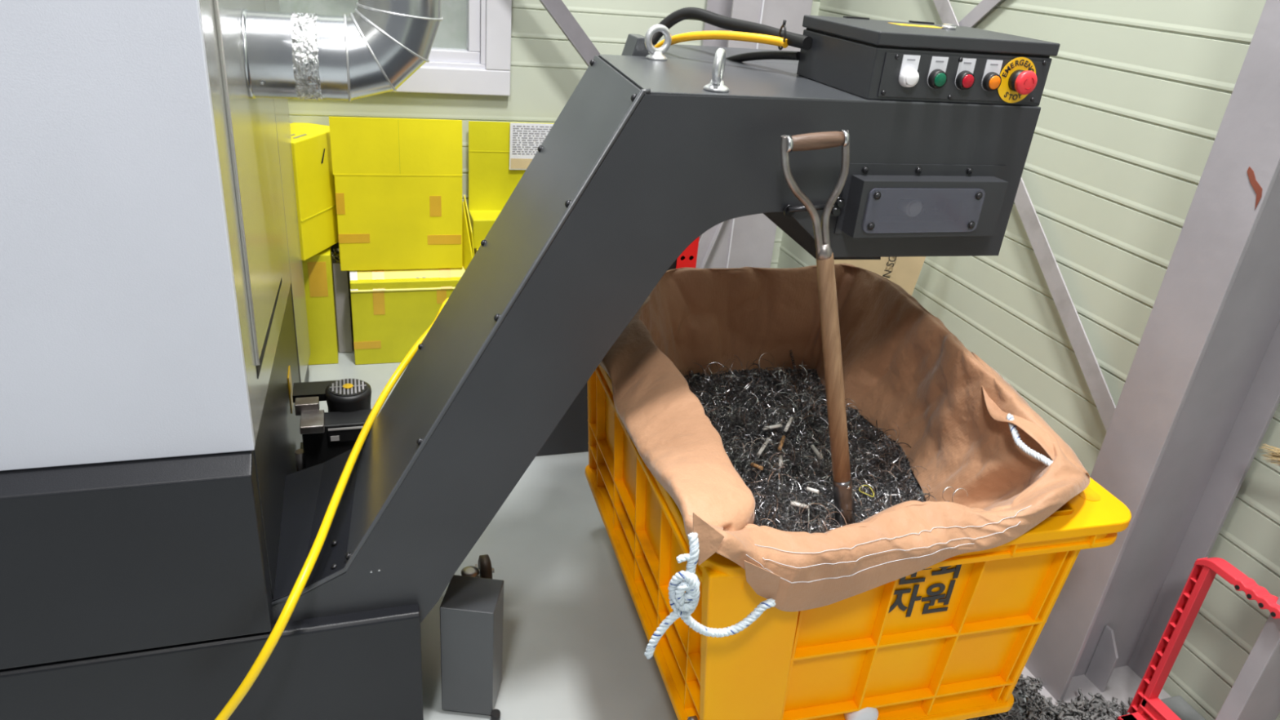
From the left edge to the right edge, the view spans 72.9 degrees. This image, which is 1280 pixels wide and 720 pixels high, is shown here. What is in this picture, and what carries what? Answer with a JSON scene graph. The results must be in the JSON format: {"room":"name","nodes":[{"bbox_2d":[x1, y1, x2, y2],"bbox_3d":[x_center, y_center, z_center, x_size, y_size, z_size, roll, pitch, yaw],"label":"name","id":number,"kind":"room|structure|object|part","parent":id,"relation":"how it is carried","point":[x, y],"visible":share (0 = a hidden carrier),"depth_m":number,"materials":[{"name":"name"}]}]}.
{"room":"machine shop","nodes":[
{"label":"machine shop","id":0,"kind":"room"},
{"bbox_2d":[288,0,820,339],"bbox_3d":[-1.596,-1.418,2.621,5.120,3.000,0.121,-3,27,-18],"label":"wall","id":1,"kind":"structure","parent":0,"point":[546,68],"depth_m":3.16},
{"bbox_2d":[390,0,511,96],"bbox_3d":[-1.319,-1.536,2.625,1.862,1.345,0.135,-3,27,-18],"label":"window","id":2,"kind":"structure","parent":1,"relation":"in","point":[483,68],"depth_m":3.05,"materials":[{"name":"plastic"}]},
{"bbox_3d":[-1.319,-1.536,2.627,1.653,1.137,0.072,-3,27,-18],"label":"sash","id":3,"kind":"part","parent":2,"relation":"part of","materials":[{"name":"plastic"}]},
{"bbox_2d":[509,122,553,169],"bbox_3d":[-0.398,-0.796,3.239,0.178,0.172,0.005,-3,27,-18],"label":"notice sheet","id":4,"kind":"object","parent":1,"relation":"attached to","point":[525,140],"visible":0.7,"depth_m":3.22,"materials":[{"name":"paper"}]},
{"bbox_2d":[308,339,1032,719],"bbox_3d":[-0.875,1.228,0.864,5.120,0.100,5.910,-3,27,-18],"label":"floor","id":5,"kind":"structure","parent":0,"point":[575,642],"depth_m":2.13,"materials":[{"name":"paint"}]},
{"bbox_2d":[0,0,310,669],"bbox_3d":[-1.988,-0.501,1.568,2.428,2.200,1.698,-3,27,-18],"label":"enclosure","id":6,"kind":"object","parent":5,"relation":"on","point":[154,340],"visible":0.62,"depth_m":1.31,"materials":[{"name":"grey paint"}]},
{"bbox_3d":[-1.723,-0.461,0.734,2.422,1.503,0.018,-3,27,-18],"label":"panel","id":7,"kind":"part","parent":6,"relation":"part of","materials":[{"name":"white metal"}]},
{"bbox_2d":[0,604,423,719],"bbox_3d":[-1.708,0.675,1.318,2.675,0.295,0.060,-3,27,-18],"label":"skirt cover","id":8,"kind":"object","parent":6,"relation":"attached to","point":[366,664],"visible":0.87,"depth_m":1.58,"materials":[{"name":"black metal"}]},
{"bbox_3d":[-0.743,-0.712,1.596,0.006,1.634,1.082,-3,27,-18],"label":"panel","id":9,"kind":"part","parent":6,"relation":"part of","materials":[{"name":"grey metal"}]},
{"bbox_3d":[-0.720,-0.703,1.541,0.004,1.398,0.718,-3,27,-18],"label":"door","id":10,"kind":"part","parent":6,"relation":"part of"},
{"bbox_3d":[-0.832,0.217,2.045,0.004,0.695,1.082,-3,27,-18],"label":"panel","id":11,"kind":"part","parent":6,"relation":"part of","materials":[{"name":"grey paint"}]},
{"bbox_3d":[-1.010,-0.854,2.404,0.006,2.125,0.554,-3,27,-18],"label":"door","id":12,"kind":"part","parent":6,"relation":"part of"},
{"bbox_2d":[240,0,443,102],"bbox_3d":[-0.537,-0.818,1.570,0.382,0.682,0.162,-3,27,-18],"label":"air duct","id":13,"kind":"object","parent":6,"relation":"attached to","point":[372,50],"visible":0.98,"depth_m":1.61,"materials":[{"name":"metal"}]},
{"bbox_2d":[302,246,337,364],"bbox_3d":[-1.226,-0.208,3.158,0.212,0.425,0.171,-3,27,-18],"label":"cardboard box","id":14,"kind":"object","parent":5,"relation":"on","point":[317,269],"visible":0.4,"depth_m":3.10,"materials":[{"name":"yellow cardboard"}]},
{"bbox_2d":[289,122,338,260],"bbox_3d":[-1.160,-0.583,2.966,0.173,0.397,0.288,10,26,9],"label":"cardboard box","id":15,"kind":"object","parent":14,"relation":"on","point":[311,150],"visible":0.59,"depth_m":2.91,"materials":[{"name":"yellow cardboard"}]},
{"bbox_2d":[214,297,448,719],"bbox_3d":[-0.587,0.311,1.916,0.154,0.662,1.201,10,26,9],"label":"air hose","id":16,"kind":"object","parent":5,"relation":"on","point":[285,615],"visible":0.64,"depth_m":1.56,"materials":[{"name":"yellow rubber"}]},
{"bbox_2d":[292,378,372,471],"bbox_3d":[-0.774,0.275,2.240,0.202,0.431,0.220,-3,27,-18],"label":"motor","id":17,"kind":"object","parent":5,"relation":"on","point":[326,436],"visible":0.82,"depth_m":2.13,"materials":[{"name":"black plastic"}]},
{"bbox_3d":[-0.713,0.181,2.117,0.090,0.038,0.004,-3,27,-18],"label":"name plate","id":18,"kind":"part","parent":17,"relation":"part of","materials":[{"name":"black plastic"}]},
{"bbox_2d":[328,426,363,440],"bbox_3d":[-0.712,0.180,2.113,0.090,0.034,0.002,-3,27,-18],"label":"print","id":19,"kind":"object","parent":17,"relation":"attached to","point":[335,433],"depth_m":2.11,"materials":[{"name":"silver metal"}]},
{"bbox_3d":[-0.745,0.147,2.226,0.112,0.170,0.112,-3,27,-18],"label":"motor","id":20,"kind":"part","parent":17,"relation":"part of","materials":[{"name":"black plastic"}]},
{"bbox_2d":[329,378,366,395],"bbox_3d":[-0.737,0.067,2.187,0.088,0.002,0.084,-3,27,-18],"label":"fan grille","id":21,"kind":"object","parent":17,"relation":"attached to","point":[344,386],"depth_m":2.18,"materials":[{"name":"metal"}]},
{"bbox_2d":[332,253,352,352],"bbox_3d":[-1.119,-0.213,3.264,0.051,0.360,0.110,-3,27,-18],"label":"metal box","id":22,"kind":"object","parent":5,"relation":"on","point":[341,287],"visible":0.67,"depth_m":3.22,"materials":[{"name":"grey paint"}]},
{"bbox_2d":[330,248,339,262],"bbox_3d":[-1.094,-0.379,3.135,0.057,0.067,0.054,-19,35,-41],"label":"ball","id":23,"kind":"object","parent":22,"relation":"on","point":[338,249],"visible":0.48,"depth_m":3.13,"materials":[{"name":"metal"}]},
{"bbox_2d":[349,266,466,364],"bbox_3d":[-0.867,-0.198,3.286,0.429,0.357,0.216,-3,27,-18],"label":"cardboard box","id":24,"kind":"object","parent":5,"relation":"on","point":[392,309],"visible":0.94,"depth_m":3.17,"materials":[{"name":"cardboard"}]},
{"bbox_2d":[328,116,462,271],"bbox_3d":[-0.866,-0.605,3.106,0.434,0.541,0.156,-3,27,-18],"label":"cardboard box","id":25,"kind":"object","parent":24,"relation":"on","point":[398,181],"visible":1,"depth_m":3.03,"materials":[{"name":"yellow cardboard"}]},
{"bbox_2d":[462,195,474,269],"bbox_3d":[-0.625,-0.457,3.164,0.020,0.270,0.104,-14,32,-35],"label":"cardboard sheet","id":26,"kind":"object","parent":24,"relation":"on","point":[468,240],"visible":0.68,"depth_m":3.17,"materials":[{"name":"yellow cardboard"}]},
{"bbox_2d":[440,574,503,719],"bbox_3d":[-0.342,0.604,1.808,0.125,0.290,0.110,6,26,1],"label":"guard","id":27,"kind":"object","parent":5,"relation":"on","point":[472,608],"visible":0.89,"depth_m":1.76,"materials":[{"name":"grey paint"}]},
{"bbox_2d":[461,554,493,578],"bbox_3d":[-0.409,0.534,2.177,0.084,0.082,0.082,-3,27,-18],"label":"swivel caster","id":28,"kind":"object","parent":5,"relation":"on","point":[483,569],"visible":0.81,"depth_m":2.15,"materials":[{"name":"rubber"}]},
{"bbox_2d":[536,381,588,456],"bbox_3d":[-0.187,0.089,2.872,0.680,0.318,0.315,-3,27,-18],"label":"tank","id":29,"kind":"object","parent":5,"relation":"on","point":[571,435],"visible":0.02,"depth_m":2.75,"materials":[{"name":"black metal"}]},
{"bbox_2d":[271,33,1040,623],"bbox_3d":[-0.099,0.010,1.860,1.540,1.292,0.655,-3,27,-18],"label":"conveyor","id":30,"kind":"object","parent":5,"relation":"on","point":[641,160],"visible":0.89,"depth_m":1.54,"materials":[{"name":"black metal"}]},
{"bbox_2d":[644,23,671,61],"bbox_3d":[0.036,-0.635,1.730,0.048,0.067,0.044,11,26,11],"label":"bolt","id":31,"kind":"object","parent":30,"relation":"on","point":[656,54],"visible":1,"depth_m":1.73,"materials":[{"name":"metal"}]},
{"bbox_3d":[-0.101,0.042,1.814,1.506,1.237,0.434,-3,27,-18],"label":"casing","id":32,"kind":"part","parent":30,"relation":"part of","materials":[{"name":"grey paint"}]},
{"bbox_2d":[702,48,729,92],"bbox_3d":[0.129,-0.475,1.417,0.044,0.066,0.048,-9,29,-28],"label":"bolt","id":33,"kind":"object","parent":30,"relation":"on","point":[717,84],"visible":1,"depth_m":1.41,"materials":[{"name":"metal"}]},
{"bbox_2d":[653,31,788,48],"bbox_3d":[0.137,-0.622,1.770,0.340,0.109,0.041,21,30,30],"label":"cable","id":34,"kind":"object","parent":30,"relation":"on","point":[699,35],"visible":0.78,"depth_m":1.72,"materials":[{"name":"yellow rubber"}]},
{"bbox_2d":[651,7,812,49],"bbox_3d":[0.172,-0.643,1.806,0.443,0.150,0.095,24,31,33],"label":"corrugated hose","id":35,"kind":"object","parent":30,"relation":"on","point":[795,40],"visible":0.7,"depth_m":1.80,"materials":[{"name":"black plastic"}]},
{"bbox_2d":[777,19,786,49],"bbox_3d":[0.275,-0.628,1.676,0.006,0.056,0.028,-3,27,-18],"label":"cable tie","id":36,"kind":"object","parent":35,"relation":"attached to","point":[784,20],"visible":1,"depth_m":1.67,"materials":[{"name":"black plastic"}]},
{"bbox_2d":[725,50,799,62],"bbox_3d":[0.242,-0.614,1.781,0.037,0.069,0.227,-17,34,-39],"label":"corrugated hose","id":37,"kind":"object","parent":30,"relation":"on","point":[769,55],"visible":0.88,"depth_m":1.76,"materials":[{"name":"black plastic"}]},
{"bbox_3d":[0.299,-0.267,1.521,0.086,0.015,0.010,-3,27,-18],"label":"hinge rod","id":38,"kind":"part","parent":30,"relation":"part of","materials":[{"name":"metal"}]},
{"bbox_3d":[0.308,-0.536,1.659,0.760,0.004,0.439,-3,27,-18],"label":"plate","id":39,"kind":"part","parent":30,"relation":"part of","materials":[{"name":"grey paint"}]},
{"bbox_2d":[834,163,1008,238],"bbox_3d":[0.524,-0.287,1.577,0.336,0.128,0.045,-3,27,-18],"label":"access cover","id":40,"kind":"object","parent":30,"relation":"attached to","point":[875,200],"depth_m":1.55,"materials":[{"name":"metal"}]},
{"bbox_2d":[796,14,1060,106],"bbox_3d":[0.532,-0.561,1.612,0.372,0.119,0.313,-3,27,-18],"label":"control box","id":41,"kind":"object","parent":30,"relation":"on","point":[864,57],"visible":1,"depth_m":1.52,"materials":[{"name":"grey paint"}]},
{"bbox_3d":[0.458,-0.492,1.478,0.033,0.052,0.001,-3,27,-18],"label":"legend plate","id":42,"kind":"part","parent":41,"relation":"part of","materials":[{"name":"metal"}]},
{"bbox_3d":[0.531,-0.603,1.608,0.372,0.022,0.277,-3,27,-18],"label":"lid","id":43,"kind":"part","parent":41,"relation":"part of","materials":[{"name":"grey paint"}]},
{"bbox_3d":[0.512,-0.496,1.495,0.033,0.052,0.001,-3,27,-18],"label":"legend plate","id":44,"kind":"part","parent":41,"relation":"part of","materials":[{"name":"metal"}]},
{"bbox_3d":[0.571,-0.493,1.519,0.339,0.072,0.002,-3,27,-18],"label":"button panel","id":45,"kind":"part","parent":41,"relation":"part of","materials":[{"name":"grey paint"}]},
{"bbox_3d":[0.567,-0.499,1.512,0.033,0.052,0.001,-3,27,-18],"label":"legend plate","id":46,"kind":"part","parent":41,"relation":"part of","materials":[{"name":"metal"}]},
{"bbox_3d":[0.620,-0.502,1.529,0.033,0.052,0.001,-3,27,-18],"label":"legend plate","id":47,"kind":"part","parent":41,"relation":"part of","materials":[{"name":"paper"}]},
{"bbox_2d":[667,236,699,270],"bbox_3d":[0.120,-0.161,3.054,0.101,0.660,0.050,-3,27,-18],"label":"post","id":48,"kind":"object","parent":5,"relation":"on","point":[687,259],"visible":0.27,"depth_m":2.94,"materials":[{"name":"paint"}]},
{"bbox_2d":[698,0,813,268],"bbox_3d":[0.434,-1.344,3.096,0.300,2.800,0.257,-3,27,-18],"label":"steel column","id":49,"kind":"structure","parent":5,"relation":"on","point":[747,241],"depth_m":3.34,"materials":[{"name":"grey metal"}]},
{"bbox_2d":[539,0,599,66],"bbox_3d":[-0.518,-1.469,2.764,1.843,2.070,0.035,-3,27,-18],"label":"diagonal brace","id":50,"kind":"object","parent":49,"relation":"attached to","point":[557,10],"visible":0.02,"depth_m":3.03,"materials":[{"name":"grey paint"}]},
{"bbox_2d":[695,221,724,268],"bbox_3d":[0.268,-0.480,3.282,0.167,0.394,0.030,-3,27,-18],"label":"gusset plate","id":51,"kind":"object","parent":49,"relation":"attached to","point":[707,241],"visible":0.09,"depth_m":3.30,"materials":[{"name":"grey paint"}]},
{"bbox_2d":[585,364,1131,719],"bbox_3d":[0.333,0.370,1.995,0.857,0.663,1.053,-3,27,-18],"label":"plastic crate","id":52,"kind":"object","parent":5,"relation":"on","point":[953,637],"visible":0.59,"depth_m":1.58,"materials":[{"name":"plastic"}]},
{"bbox_3d":[-0.129,0.089,2.253,0.048,0.455,0.022,5,26,-2],"label":"corner post","id":53,"kind":"part","parent":52,"relation":"part of","materials":[{"name":"orange plastic"}]},
{"bbox_2d":[644,532,775,658],"bbox_3d":[0.110,0.337,1.261,0.200,0.209,0.047,-8,29,-25],"label":"rope","id":54,"kind":"object","parent":52,"relation":"hanging from","point":[683,604],"visible":1,"depth_m":1.24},
{"bbox_3d":[0.176,0.510,1.454,0.202,0.443,0.056,-3,27,-18],"label":"corner post","id":55,"kind":"part","parent":52,"relation":"part of","materials":[{"name":"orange plastic"}]},
{"bbox_2d":[684,368,926,533],"bbox_3d":[0.337,0.206,1.946,0.602,0.044,0.882,-3,27,-18],"label":"chips","id":56,"kind":"object","parent":52,"relation":"in","point":[904,463],"visible":0.2,"depth_m":1.97,"materials":[{"name":"metal"}]},
{"bbox_2d":[751,462,763,470],"bbox_3d":[0.247,0.224,1.827,0.008,0.015,0.032,-12,31,-32],"label":"stub","id":57,"kind":"object","parent":56,"relation":"on","point":[755,465],"visible":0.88,"depth_m":1.82,"materials":[{"name":"brown wood"}]},
{"bbox_2d":[777,435,785,450],"bbox_3d":[0.315,0.184,1.926,0.008,0.013,0.050,13,27,15],"label":"stub","id":58,"kind":"object","parent":56,"relation":"on","point":[783,436],"visible":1,"depth_m":1.92,"materials":[{"name":"brown wood"}]},
{"bbox_2d":[783,417,793,431],"bbox_3d":[0.341,0.147,1.990,0.008,0.014,0.052,15,27,19],"label":"stub","id":59,"kind":"object","parent":56,"relation":"on","point":[788,424],"visible":1,"depth_m":1.98,"materials":[{"name":"white paper"}]},
{"bbox_2d":[789,350,796,369],"bbox_3d":[0.403,-0.011,2.298,0.009,0.060,0.057,-5,28,-20],"label":"chip","id":60,"kind":"object","parent":56,"relation":"on","point":[793,363],"visible":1,"depth_m":2.29,"materials":[{"name":"metal"}]},
{"bbox_2d":[790,501,808,508],"bbox_3d":[0.316,0.287,1.714,0.036,0.014,0.008,5,26,0],"label":"stub","id":61,"kind":"object","parent":56,"relation":"on","point":[797,504],"visible":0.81,"depth_m":1.71,"materials":[{"name":"white paper"}]},
{"bbox_2d":[688,370,919,533],"bbox_3d":[0.352,0.189,1.978,0.457,0.042,0.671,-3,27,-18],"label":"steel slivers","id":62,"kind":"object","parent":56,"relation":"on","point":[797,371],"visible":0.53,"depth_m":1.96,"materials":[{"name":"black metal"}]},
{"bbox_2d":[681,352,932,533],"bbox_3d":[0.348,0.174,1.968,0.524,0.102,0.738,-3,27,-18],"label":"steel curls","id":63,"kind":"object","parent":56,"relation":"on","point":[864,462],"visible":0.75,"depth_m":1.94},
{"bbox_2d":[692,383,714,390],"bbox_3d":[0.154,0.065,2.098,0.078,0.018,0.009,-17,33,-38],"label":"chip","id":64,"kind":"object","parent":63,"relation":"on","point":[706,386],"visible":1,"depth_m":2.10,"materials":[{"name":"metal"}]},
{"bbox_2d":[756,437,770,455],"bbox_3d":[0.274,0.192,1.916,0.008,0.021,0.057,18,28,25],"label":"stub","id":65,"kind":"object","parent":63,"relation":"on","point":[762,448],"visible":0.94,"depth_m":1.91,"materials":[{"name":"white paper"}]},
{"bbox_2d":[763,423,782,430],"bbox_3d":[0.302,0.152,1.974,0.045,0.012,0.008,-3,27,-18],"label":"stub","id":66,"kind":"object","parent":63,"relation":"on","point":[774,426],"visible":1,"depth_m":1.97,"materials":[{"name":"white paper"}]},
{"bbox_2d":[778,455,782,466],"bbox_3d":[0.303,0.217,1.864,0.008,0.009,0.036,8,26,5],"label":"stub","id":67,"kind":"object","parent":63,"relation":"on","point":[780,456],"visible":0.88,"depth_m":1.86,"materials":[{"name":"white paper"}]},
{"bbox_2d":[806,486,819,493],"bbox_3d":[0.354,0.267,1.774,0.026,0.011,0.008,22,30,30],"label":"stub","id":68,"kind":"object","parent":63,"relation":"on","point":[809,489],"visible":1,"depth_m":1.77,"materials":[{"name":"white paper"}]},
{"bbox_2d":[810,444,822,458],"bbox_3d":[0.390,0.202,1.909,0.009,0.011,0.044,-3,27,-18],"label":"stub","id":69,"kind":"object","parent":63,"relation":"on","point":[812,446],"visible":0.91,"depth_m":1.91,"materials":[{"name":"white paper"}]},
{"bbox_2d":[688,360,935,532],"bbox_3d":[0.351,0.164,1.968,0.478,0.121,0.756,-3,27,-18],"label":"strands","id":70,"kind":"object","parent":56,"relation":"on","point":[808,415],"visible":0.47,"depth_m":1.94},
{"bbox_2d":[780,129,855,526],"bbox_3d":[0.354,0.072,1.591,0.338,0.954,0.092,6,26,2],"label":"shovel","id":71,"kind":"object","parent":56,"relation":"in","point":[843,499],"visible":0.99,"depth_m":1.53,"materials":[{"name":"brown wood"}]},
{"bbox_3d":[0.273,-0.268,1.446,0.118,0.210,0.015,-3,27,-18],"label":"handle arm","id":72,"kind":"part","parent":71,"relation":"part of","materials":[{"name":"metal"}]},
{"bbox_2d":[816,243,832,260],"bbox_3d":[0.322,-0.189,1.503,0.032,0.035,0.030,-3,27,-18],"label":"socket","id":73,"kind":"object","parent":71,"relation":"attached to","point":[824,251],"depth_m":1.49,"materials":[{"name":"metal"}]},
{"bbox_3d":[0.328,-0.276,1.461,0.032,0.221,0.015,-3,27,-18],"label":"handle arm","id":74,"kind":"part","parent":71,"relation":"part of","materials":[{"name":"metal"}]},
{"bbox_3d":[0.402,0.367,1.738,0.200,0.305,0.062,-3,27,-18],"label":"blade","id":75,"kind":"part","parent":71,"relation":"part of","materials":[{"name":"metal"}]},
{"bbox_2d":[858,484,874,497],"bbox_3d":[0.469,0.271,1.792,0.028,0.008,0.040,-3,27,-18],"label":"ring","id":76,"kind":"object","parent":56,"relation":"on","point":[863,485],"visible":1,"depth_m":1.79,"materials":[{"name":"metal"}]},
{"bbox_2d":[599,263,1089,611],"bbox_3d":[0.326,0.097,1.811,0.856,0.309,1.061,-3,27,-18],"label":"chip bag","id":77,"kind":"object","parent":52,"relation":"on","point":[902,365],"visible":0.97,"depth_m":1.73,"materials":[{"name":"brown fabric"}]},
{"bbox_2d":[942,486,955,502],"bbox_3d":[0.552,0.240,1.548,0.028,0.028,0.010,-3,27,-18],"label":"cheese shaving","id":78,"kind":"object","parent":77,"relation":"in","point":[948,486],"visible":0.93,"depth_m":1.54,"materials":[{"name":"silver metal"}]},
{"bbox_2d":[951,488,968,502],"bbox_3d":[0.569,0.245,1.542,0.034,0.034,0.012,-3,27,-18],"label":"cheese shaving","id":79,"kind":"object","parent":77,"relation":"in","point":[958,488],"visible":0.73,"depth_m":1.54,"materials":[{"name":"silver metal"}]},
{"bbox_2d":[1006,413,1053,466],"bbox_3d":[0.714,0.157,1.573,0.034,0.046,0.169,-3,27,-18],"label":"rope","id":80,"kind":"object","parent":77,"relation":"on","point":[1022,446],"visible":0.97,"depth_m":1.58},
{"bbox_3d":[0.758,0.474,1.629,0.053,0.455,0.022,2,26,-7],"label":"corner post","id":81,"kind":"part","parent":52,"relation":"part of","materials":[{"name":"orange plastic"}]},
{"bbox_2d":[834,256,925,295],"bbox_3d":[0.696,-0.126,2.763,0.394,0.948,0.054,6,26,1],"label":"cardboard sheet","id":82,"kind":"object","parent":5,"relation":"on","point":[903,271],"visible":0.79,"depth_m":2.69,"materials":[{"name":"brown cardboard"}]},
{"bbox_2d":[966,674,1132,719],"bbox_3d":[0.944,0.787,1.937,0.463,0.075,0.262,14,27,17],"label":"debris","id":83,"kind":"object","parent":5,"relation":"on","point":[1038,708],"visible":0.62,"depth_m":1.95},
{"bbox_2d":[1021,0,1279,719],"bbox_3d":[1.172,-0.403,1.523,0.320,2.600,0.260,-3,27,-18],"label":"steel column","id":84,"kind":"structure","parent":5,"relation":"on","point":[1199,397],"depth_m":1.75,"materials":[{"name":"white metal"}]},
{"bbox_3d":[1.062,0.757,2.084,0.320,0.014,0.260,-3,27,-18],"label":"plate","id":85,"kind":"part","parent":84,"relation":"part of","materials":[{"name":"grey paint"}]},
{"bbox_2d":[1116,557,1279,719],"bbox_3d":[1.170,0.699,1.682,0.088,0.485,0.425,-3,27,-18],"label":"rack","id":86,"kind":"object","parent":5,"relation":"on","point":[1146,704],"visible":1,"depth_m":1.82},
{"bbox_3d":[1.215,0.496,1.593,0.034,0.036,0.425,-3,27,-18],"label":"grip rail","id":87,"kind":"part","parent":86,"relation":"part of","materials":[{"name":"red plastic"}]},
{"bbox_2d":[1215,595,1279,719],"bbox_3d":[1.339,-0.183,1.333,0.153,2.400,0.035,-3,27,-18],"label":"steel post","id":88,"kind":"object","parent":5,"relation":"on","point":[1255,694],"visible":1,"depth_m":1.71,"materials":[{"name":"grey metal"}]},
{"bbox_2d":[1258,443,1279,466],"bbox_3d":[1.309,0.226,1.409,0.023,0.206,0.588,-3,27,-18],"label":"straw broom","id":89,"kind":"object","parent":88,"relation":"attached to","point":[1275,455],"visible":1,"depth_m":1.67,"materials":[{"name":"beige plant"}]},
{"bbox_3d":[-0.462,-0.256,3.413,0.375,0.420,0.190,-3,27,-18],"label":"cardboard box","id":90,"kind":"object","parent":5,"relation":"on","visible":0},
{"bbox_2d":[468,120,554,248],"bbox_3d":[-0.439,-0.653,3.246,0.387,0.442,0.140,-3,27,-18],"label":"cardboard box","id":91,"kind":"object","parent":90,"relation":"on","point":[491,183],"visible":0.31,"depth_m":3.23,"materials":[{"name":"yellow cardboard"}]},
{"bbox_2d":[776,0,1279,719],"bbox_3d":[1.627,-0.272,0.878,0.121,3.003,5.760,-3,27,-18],"label":"wall","id":92,"kind":"structure","parent":0,"point":[1136,94],"depth_m":2.13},
{"bbox_2d":[958,0,1001,27],"bbox_3d":[1.104,-1.103,2.116,0.005,1.004,1.228,-3,27,-18],"label":"diagonal brace","id":93,"kind":"object","parent":92,"relation":"attached to","point":[984,7],"visible":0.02,"depth_m":2.51,"materials":[{"name":"grey paint"}]},
{"bbox_2d":[933,0,1115,431],"bbox_3d":[1.018,-0.592,2.438,0.005,1.239,1.482,-3,27,-18],"label":"diagonal brace","id":94,"kind":"object","parent":92,"relation":"attached to","point":[1098,387],"visible":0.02,"depth_m":2.26,"materials":[{"name":"grey paint"}]},
{"bbox_2d":[1160,695,1205,719],"bbox_3d":[1.524,1.234,1.172,0.070,0.028,2.000,-3,27,-18],"label":"trim","id":95,"kind":"structure","parent":92,"relation":"attached to","point":[1184,710],"depth_m":1.99,"materials":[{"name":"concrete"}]},
{"label":"outside","id":96,"kind":"structure","parent":0,"visible":0},
{"bbox_2d":[279,0,466,48],"bbox_3d":[-1.269,-2.178,3.563,6.000,3.600,0.691,-3,27,-18],"label":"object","id":97,"kind":"object","parent":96,"point":[451,31],"visible":0.02,"depth_m":3.94,"materials":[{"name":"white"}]}
]}

